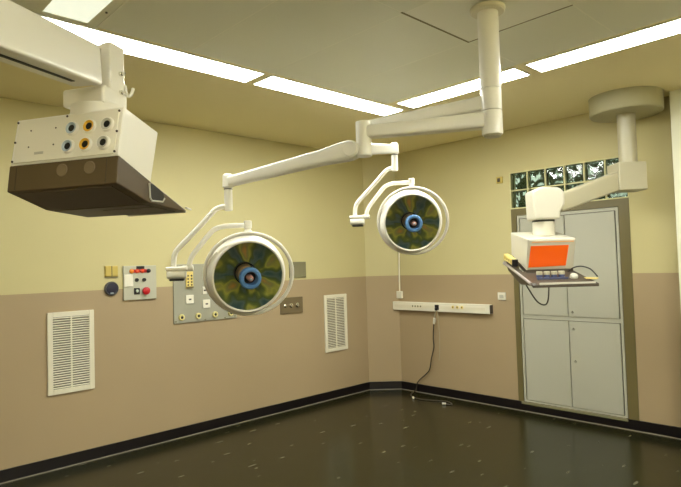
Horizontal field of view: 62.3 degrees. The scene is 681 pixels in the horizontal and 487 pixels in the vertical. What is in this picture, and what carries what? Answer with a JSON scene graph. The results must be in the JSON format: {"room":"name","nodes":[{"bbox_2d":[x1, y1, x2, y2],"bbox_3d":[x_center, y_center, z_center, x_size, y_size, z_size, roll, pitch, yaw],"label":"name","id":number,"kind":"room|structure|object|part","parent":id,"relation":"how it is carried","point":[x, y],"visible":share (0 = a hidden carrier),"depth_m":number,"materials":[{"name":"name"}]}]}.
{"room":"operating room","nodes":[
{"label":"operating room","id":0,"kind":"room"},
{"bbox_2d":[0,97,368,469],"bbox_3d":[-2.205,0.289,4.709,7.022,3.011,0.150,0,-3,-44],"label":"wall","id":1,"kind":"structure","parent":0,"point":[154,374],"depth_m":5.19,"materials":[{"name":"paint"}]},
{"bbox_2d":[47,310,94,395],"bbox_3d":[-2.184,0.877,4.575,0.360,0.652,0.016,0,-3,-44],"label":"air vent","id":2,"kind":"object","parent":1,"relation":"in","point":[70,334],"visible":1,"depth_m":4.57,"materials":[{"name":"white metal"}]},
{"bbox_2d":[104,282,118,295],"bbox_3d":[-1.958,0.385,4.819,0.120,0.120,0.024,0,-3,-44],"label":"dial","id":3,"kind":"object","parent":1,"relation":"attached to","point":[110,288],"visible":1,"depth_m":4.81,"materials":[{"name":"plastic"}]},
{"bbox_2d":[105,266,117,277],"bbox_3d":[-1.961,0.242,4.827,0.110,0.100,0.022,0,-3,-44],"label":"wall socket","id":4,"kind":"object","parent":1,"relation":"attached to","point":[110,271],"visible":1,"depth_m":4.82,"materials":[{"name":"plastic"}]},
{"bbox_2d":[123,265,156,300],"bbox_3d":[-1.765,0.346,4.982,0.300,0.300,0.058,0,-3,-44],"label":"panel","id":5,"kind":"object","parent":1,"relation":"attached to","point":[139,282],"visible":1,"depth_m":4.98,"materials":[{"name":"white plastic"}]},
{"bbox_2d":[134,288,139,294],"bbox_3d":[-1.792,0.420,4.961,0.052,0.057,0.008,0,-3,-44],"label":"switch","id":6,"kind":"object","parent":5,"relation":"attached to","point":[136,290],"depth_m":4.95,"materials":[{"name":"white plastic"}]},
{"bbox_2d":[0,382,369,483],"bbox_3d":[-2.085,1.740,4.611,6.772,0.097,0.019,0,-3,-44],"label":"baseboard","id":7,"kind":"structure","parent":1,"relation":"attached to","point":[60,462],"depth_m":5.06,"materials":[{"name":"black plastic"}]},
{"bbox_2d":[173,264,236,323],"bbox_3d":[-1.295,0.470,5.440,0.680,0.550,0.034,0,-3,-44],"label":"outlet panel","id":8,"kind":"object","parent":1,"relation":"attached to","point":[192,302],"visible":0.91,"depth_m":5.35,"materials":[{"name":"grey paint"}]},
{"bbox_2d":[179,314,184,320],"bbox_3d":[-1.477,0.689,5.246,0.060,0.060,0.017,0,-3,-44],"label":"outlet","id":9,"kind":"object","parent":8,"relation":"attached to","point":[181,316],"depth_m":5.24,"materials":[{"name":"yellow plastic"}]},
{"bbox_2d":[186,295,193,303],"bbox_3d":[-1.422,0.526,5.314,0.080,0.080,0.011,0,-3,-44],"label":"wall outlet","id":10,"kind":"object","parent":8,"relation":"attached to","point":[189,298],"depth_m":5.31,"materials":[{"name":"white plastic"}]},
{"bbox_2d":[195,313,200,318],"bbox_3d":[-1.352,0.690,5.365,0.060,0.060,0.017,0,-3,-44],"label":"outlet","id":11,"kind":"object","parent":8,"relation":"attached to","point":[197,315],"depth_m":5.36,"materials":[{"name":"yellow plastic"}]},
{"bbox_2d":[202,286,206,293],"bbox_3d":[-1.309,0.450,5.426,0.044,0.072,0.011,0,-3,-44],"label":"wall outlet","id":12,"kind":"object","parent":8,"relation":"attached to","point":[204,291],"depth_m":5.42,"materials":[{"name":"white plastic"}]},
{"bbox_2d":[202,299,209,307],"bbox_3d":[-1.293,0.581,5.433,0.080,0.080,0.011,0,-3,-44],"label":"wall outlet","id":13,"kind":"object","parent":8,"relation":"attached to","point":[205,302],"depth_m":5.43,"materials":[{"name":"white plastic"}]},
{"bbox_2d":[212,311,217,317],"bbox_3d":[-1.220,0.691,5.491,0.060,0.060,0.017,0,-3,-44],"label":"outlet","id":14,"kind":"object","parent":8,"relation":"attached to","point":[214,313],"depth_m":5.49,"materials":[{"name":"yellow plastic"}]},
{"bbox_2d":[280,296,302,314],"bbox_3d":[-0.544,0.674,6.142,0.311,0.175,0.038,0,-3,-44],"label":"switch plate","id":15,"kind":"object","parent":1,"relation":"attached to","point":[290,305],"visible":1,"depth_m":6.13,"materials":[{"name":"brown metal"}]},
{"bbox_2d":[289,262,305,277],"bbox_3d":[-0.475,0.291,6.248,0.236,0.176,0.016,0,-3,-44],"label":"wall plate","id":16,"kind":"object","parent":1,"relation":"attached to","point":[299,267],"visible":0.66,"depth_m":6.25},
{"bbox_2d":[324,294,347,352],"bbox_3d":[-0.052,0.927,6.610,0.357,0.657,0.016,0,-3,-44],"label":"air vent","id":17,"kind":"object","parent":1,"relation":"in","point":[335,306],"visible":1,"depth_m":6.60,"materials":[{"name":"white metal"}]},
{"bbox_2d":[0,0,680,154],"bbox_3d":[0.351,-1.321,2.613,7.807,0.106,6.861,0,-3,-44],"label":"ceiling","id":18,"kind":"structure","parent":0,"point":[388,52],"depth_m":3.77,"materials":[{"name":"beige paint"}]},
{"bbox_2d":[11,0,128,28],"bbox_3d":[-1.345,-1.210,2.675,0.600,0.021,0.653,0,-3,-44],"label":"recessed light","id":19,"kind":"object","parent":18,"relation":"in","point":[90,13],"visible":0.98,"depth_m":2.88,"materials":[{"name":"white plastic"}]},
{"bbox_2d":[43,0,111,22],"bbox_3d":[-1.252,-1.212,2.765,0.224,0.008,0.575,0,-3,-44],"label":"diffuser","id":20,"kind":"object","parent":19,"relation":"attached to","point":[79,11],"depth_m":2.89,"materials":[{"name":"white plastic"}]},
{"bbox_2d":[0,0,191,216],"bbox_3d":[-1.034,-0.701,1.673,0.509,1.134,1.458,-2,-2,13],"label":"console","id":21,"kind":"object","parent":18,"relation":"hanging from","point":[96,159],"visible":1,"depth_m":1.97,"materials":[{"name":"white metal"}]},
{"bbox_3d":[-0.955,-0.589,1.502,0.110,0.248,1.020,-2,-2,7],"label":"support arm","id":22,"kind":"part","parent":21,"relation":"part of","materials":[{"name":"white metal"}]},
{"bbox_2d":[13,109,118,163],"bbox_3d":[-0.967,-0.374,1.980,0.432,0.161,0.037,-2,-2,17],"label":"outlet plate","id":23,"kind":"object","parent":21,"relation":"attached to","point":[81,135],"depth_m":1.97,"materials":[{"name":"beige metal"}]},
{"bbox_2d":[61,139,74,153],"bbox_3d":[-0.947,-0.338,1.957,0.051,0.051,0.021,-2,-2,17],"label":"outlet","id":24,"kind":"object","parent":21,"relation":"attached to","point":[67,145],"depth_m":1.95,"materials":[{"name":"blue plastic"}]},
{"bbox_2d":[65,121,78,135],"bbox_3d":[-0.939,-0.402,1.970,0.051,0.051,0.021,-2,-2,17],"label":"outlet","id":25,"kind":"object","parent":21,"relation":"attached to","point":[71,127],"depth_m":1.97,"materials":[{"name":"blue plastic"}]},
{"bbox_2d":[78,137,91,151],"bbox_3d":[-0.877,-0.340,1.936,0.051,0.051,0.021,-2,-2,17],"label":"outlet","id":26,"kind":"object","parent":21,"relation":"attached to","point":[84,143],"depth_m":1.93,"materials":[{"name":"orange plastic"}]},
{"bbox_2d":[82,119,95,133],"bbox_3d":[-0.869,-0.405,1.948,0.051,0.051,0.021,-2,-2,17],"label":"outlet","id":27,"kind":"object","parent":21,"relation":"attached to","point":[88,125],"depth_m":1.94,"materials":[{"name":"orange plastic"}]},
{"bbox_3d":[-0.910,-0.155,2.140,0.402,0.065,0.375,-2,-2,17],"label":"underside panel","id":28,"kind":"part","parent":21,"relation":"part of","materials":[{"name":"grey plastic"}]},
{"bbox_2d":[96,135,109,149],"bbox_3d":[-0.806,-0.343,1.914,0.051,0.051,0.021,-2,-2,17],"label":"outlet","id":29,"kind":"object","parent":21,"relation":"attached to","point":[102,141],"depth_m":1.91,"materials":[{"name":"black plastic"}]},
{"bbox_2d":[100,117,113,131],"bbox_3d":[-0.798,-0.408,1.927,0.051,0.051,0.021,-2,-2,17],"label":"outlet","id":30,"kind":"object","parent":21,"relation":"attached to","point":[106,123],"depth_m":1.92,"materials":[{"name":"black plastic"}]},
{"bbox_3d":[-0.756,-0.122,2.314,0.272,0.009,0.007,-2,-2,16],"label":"edge rail","id":31,"kind":"part","parent":21,"relation":"part of","materials":[{"name":"grey plastic"}]},
{"bbox_2d":[36,13,264,82],"bbox_3d":[-1.153,-1.190,3.523,1.496,0.010,0.244,0,-3,-44],"label":"recessed light","id":32,"kind":"object","parent":18,"relation":"in","point":[131,46],"visible":0.6,"depth_m":3.54,"materials":[{"name":"white plastic"}]},
{"bbox_2d":[252,75,403,115],"bbox_3d":[-0.043,-1.183,4.584,1.455,0.010,0.244,0,-3,-44],"label":"recessed light","id":33,"kind":"object","parent":18,"relation":"in","point":[273,82],"visible":1,"depth_m":4.48,"materials":[{"name":"white plastic"}]},
{"bbox_2d":[396,78,479,107],"bbox_3d":[0.829,-1.210,4.553,0.251,0.010,0.814,0,-3,-44],"label":"recessed light","id":34,"kind":"object","parent":18,"relation":"in","point":[472,85],"depth_m":4.55,"materials":[{"name":"white plastic"}]},
{"bbox_2d":[470,0,504,138],"bbox_3d":[0.795,-0.912,2.995,0.184,0.697,0.184,0,-3,-44],"label":"column","id":35,"kind":"structure","parent":18,"relation":"hanging from","point":[486,13],"depth_m":2.95,"materials":[{"name":"white metal"}]},
{"bbox_2d":[166,109,502,315],"bbox_3d":[-0.056,-0.120,3.377,2.007,1.110,0.468,-2,-2,14],"label":"lamp","id":36,"kind":"object","parent":35,"relation":"hanging from","point":[244,272],"visible":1,"depth_m":3.42,"materials":[{"name":"white metal"}]},
{"bbox_3d":[-0.551,0.211,3.430,0.136,0.136,0.080,-1,-2,-19],"label":"handle","id":37,"kind":"part","parent":36,"relation":"part of","materials":[{"name":"blue plastic"}]},
{"bbox_3d":[-0.549,0.208,3.430,0.042,0.049,0.073,-1,-2,-24],"label":"bulb","id":38,"kind":"part","parent":36,"relation":"part of","materials":[{"name":"pink glass"}]},
{"bbox_3d":[-0.307,-0.469,3.345,0.825,0.198,0.090,-3,-2,22],"label":"spring arm","id":39,"kind":"part","parent":36,"relation":"part of","materials":[{"name":"white metal"}]},
{"bbox_3d":[0.457,-0.640,3.087,0.641,0.086,0.084,-2,-2,16],"label":"support arm","id":40,"kind":"part","parent":36,"relation":"part of","materials":[{"name":"white metal"}]},
{"bbox_2d":[369,86,501,123],"label":"support arm","id":41,"kind":"object","parent":35,"relation":"attached to","point":[490,97],"depth_m":3.06,"materials":[{"name":"white metal"}]},
{"bbox_2d":[349,142,448,254],"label":"lamp","id":42,"kind":"object","parent":41,"relation":"hanging from","point":[409,219],"depth_m":4.41,"materials":[{"name":"white metal"}]},
{"bbox_3d":[0.284,-0.658,3.928,0.072,0.245,0.942,-2,-2,16],"label":"spring arm","id":43,"kind":"part","parent":42,"relation":"part of","materials":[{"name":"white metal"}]},
{"bbox_3d":[0.561,-0.155,4.327,0.136,0.136,0.080,-2,-2,-3],"label":"handle","id":44,"kind":"part","parent":42,"relation":"part of","materials":[{"name":"blue plastic"}]},
{"bbox_3d":[0.464,-0.730,3.228,0.745,0.078,0.084,-3,-3,35],"label":"support arm","id":45,"kind":"part","parent":41,"relation":"part of","materials":[{"name":"white metal"}]},
{"bbox_3d":[0.795,-1.268,3.045,0.617,0.004,0.647,0,-3,-44],"label":"panel","id":46,"kind":"part","parent":18,"relation":"part of","materials":[{"name":"beige paint"}]},
{"bbox_2d":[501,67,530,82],"bbox_3d":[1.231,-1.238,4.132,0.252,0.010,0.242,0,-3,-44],"label":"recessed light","id":47,"kind":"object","parent":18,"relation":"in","point":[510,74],"depth_m":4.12,"materials":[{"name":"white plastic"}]},
{"bbox_2d":[503,86,663,305],"bbox_3d":[2.060,-0.385,4.643,1.361,1.726,0.839,-2,-2,0],"label":"console","id":48,"kind":"object","parent":18,"relation":"hanging from","point":[545,256],"visible":1,"depth_m":4.58,"materials":[{"name":"white plastic"}]},
{"bbox_3d":[1.420,0.233,4.543,0.032,0.182,0.661,-2,-2,0],"label":"rail","id":49,"kind":"part","parent":48,"relation":"part of","materials":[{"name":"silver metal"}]},
{"bbox_3d":[1.646,0.101,4.463,0.308,0.172,0.060,-2,-2,0],"label":"orange panel","id":50,"kind":"part","parent":48,"relation":"part of","materials":[{"name":"orange plastic"}]},
{"bbox_2d":[507,262,598,287],"bbox_3d":[1.674,0.222,4.529,0.495,0.232,0.659,-2,-2,0],"label":"tray","id":51,"kind":"object","parent":48,"relation":"on","point":[535,274],"depth_m":4.36,"materials":[{"name":"black plastic"}]},
{"bbox_3d":[2.083,-0.439,4.714,0.668,0.349,0.140,-1,-2,-11],"label":"support arm","id":52,"kind":"part","parent":48,"relation":"part of","materials":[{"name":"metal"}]},
{"bbox_3d":[2.437,-0.905,4.794,0.144,0.455,0.144,-2,-2,0],"label":"ceiling post","id":53,"kind":"part","parent":48,"relation":"part of","materials":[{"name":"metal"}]},
{"bbox_2d":[525,17,680,71],"bbox_3d":[1.883,-1.283,3.477,0.240,0.010,1.482,0,-3,-44],"label":"recessed light","id":54,"kind":"object","parent":18,"relation":"in","point":[671,27],"visible":1,"depth_m":3.62,"materials":[{"name":"white plastic"}]},
{"bbox_2d":[0,389,680,486],"bbox_3d":[0.514,1.684,2.568,8.007,0.100,6.861,0,-3,-44],"label":"floor","id":55,"kind":"structure","parent":0,"point":[370,438],"depth_m":4.59,"materials":[{"name":"tile"}]},
{"bbox_2d":[362,155,401,381],"bbox_3d":[0.514,0.297,7.079,0.402,3.011,0.141,-2,-2,1],"label":"wall","id":56,"kind":"structure","parent":0,"point":[381,261],"depth_m":7.00,"materials":[{"name":"paint"}]},
{"bbox_2d":[370,381,401,389],"bbox_3d":[0.556,1.750,6.944,0.401,0.097,0.019,-2,-2,1],"label":"baseboard","id":57,"kind":"structure","parent":56,"relation":"attached to","point":[381,385],"depth_m":6.94,"materials":[{"name":"black plastic"}]},
{"bbox_2d":[395,96,680,426],"bbox_3d":[2.917,0.139,4.809,0.150,3.011,6.629,0,-3,-44],"label":"wall","id":58,"kind":"structure","parent":0,"point":[478,352],"depth_m":5.98,"materials":[{"name":"paint"}]},
{"bbox_2d":[396,252,402,297],"bbox_3d":[0.721,0.284,6.969,0.038,0.784,0.080,0,-3,-44],"label":"cable conduit","id":59,"kind":"object","parent":58,"relation":"attached to","point":[399,293],"visible":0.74,"depth_m":6.96,"materials":[{"name":"white plastic"}]},
{"bbox_2d":[393,301,492,313],"bbox_3d":[1.137,0.736,6.508,0.070,0.100,1.368,0,-3,-44],"label":"power strip","id":60,"kind":"object","parent":58,"relation":"attached to","point":[397,305],"depth_m":6.41,"materials":[{"name":"white plastic"}]},
{"bbox_2d":[410,308,451,404],"bbox_3d":[1.014,1.252,6.423,0.316,1.026,0.707,0,-3,-44],"label":"power cord","id":61,"kind":"object","parent":60,"relation":"hanging from","point":[434,318],"visible":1,"depth_m":6.49,"materials":[{"name":"black plastic"}]},
{"bbox_2d":[496,177,502,183],"bbox_3d":[1.686,-0.672,5.976,0.025,0.068,0.068,0,-3,-44],"label":"wall sensor","id":62,"kind":"object","parent":58,"relation":"attached to","point":[498,179],"visible":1,"depth_m":5.96,"materials":[{"name":"plastic"}]},
{"bbox_2d":[498,292,505,299],"bbox_3d":[1.703,0.558,5.955,0.018,0.080,0.092,0,-3,-44],"label":"light switch","id":63,"kind":"object","parent":58,"relation":"attached to","point":[501,295],"visible":1,"depth_m":5.95,"materials":[{"name":"white plastic"}]},
{"bbox_2d":[401,381,680,439],"bbox_3d":[1.833,1.668,5.811,0.019,0.097,3.139,0,-3,-44],"label":"baseboard","id":64,"kind":"structure","parent":58,"relation":"attached to","point":[632,425],"depth_m":5.59,"materials":[{"name":"black plastic"}]},
{"bbox_2d":[509,156,628,208],"bbox_3d":[2.208,-0.576,5.507,0.087,0.387,1.170,0,-3,-44],"label":"window","id":65,"kind":"structure","parent":58,"relation":"in","point":[565,177],"depth_m":5.52,"materials":[{"name":"glass"}]},
{"bbox_2d":[517,207,627,421],"bbox_3d":[2.333,0.655,5.581,0.422,1.925,1.030,0,-3,-44],"label":"cabinet","id":66,"kind":"object","parent":58,"relation":"attached to","point":[573,345],"visible":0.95,"depth_m":5.34,"materials":[{"name":"grey metal"}]},
{"bbox_3d":[2.030,0.226,5.635,0.022,0.979,0.462,0,-3,-44],"label":"door","id":67,"kind":"part","parent":66,"relation":"part of","materials":[{"name":"grey metal"}]},
{"bbox_3d":[2.059,1.171,5.599,0.022,0.819,0.462,0,-3,-44],"label":"door","id":68,"kind":"part","parent":66,"relation":"part of","materials":[{"name":"grey metal"}]},
{"bbox_3d":[2.356,0.203,5.294,0.022,0.979,0.465,0,-3,-44],"label":"door","id":69,"kind":"part","parent":66,"relation":"part of","materials":[{"name":"grey metal"}]},
{"bbox_3d":[2.384,1.148,5.258,0.022,0.819,0.465,0,-3,-44],"label":"door","id":70,"kind":"part","parent":66,"relation":"part of","materials":[{"name":"grey metal"}]},
{"bbox_2d":[511,198,639,420],"bbox_3d":[2.254,0.611,5.472,0.128,1.989,1.158,0,-3,-44],"label":"trim","id":71,"kind":"structure","parent":58,"relation":"attached to","point":[622,204],"depth_m":5.06,"materials":[{"name":"grey metal"}]},
{"bbox_2d":[669,89,680,304],"bbox_3d":[2.977,0.177,4.536,0.140,2.911,0.417,0,-3,-44],"label":"trim","id":72,"kind":"structure","parent":58,"relation":"attached to","point":[675,95],"depth_m":4.65,"materials":[{"name":"white paint"}]}
]}

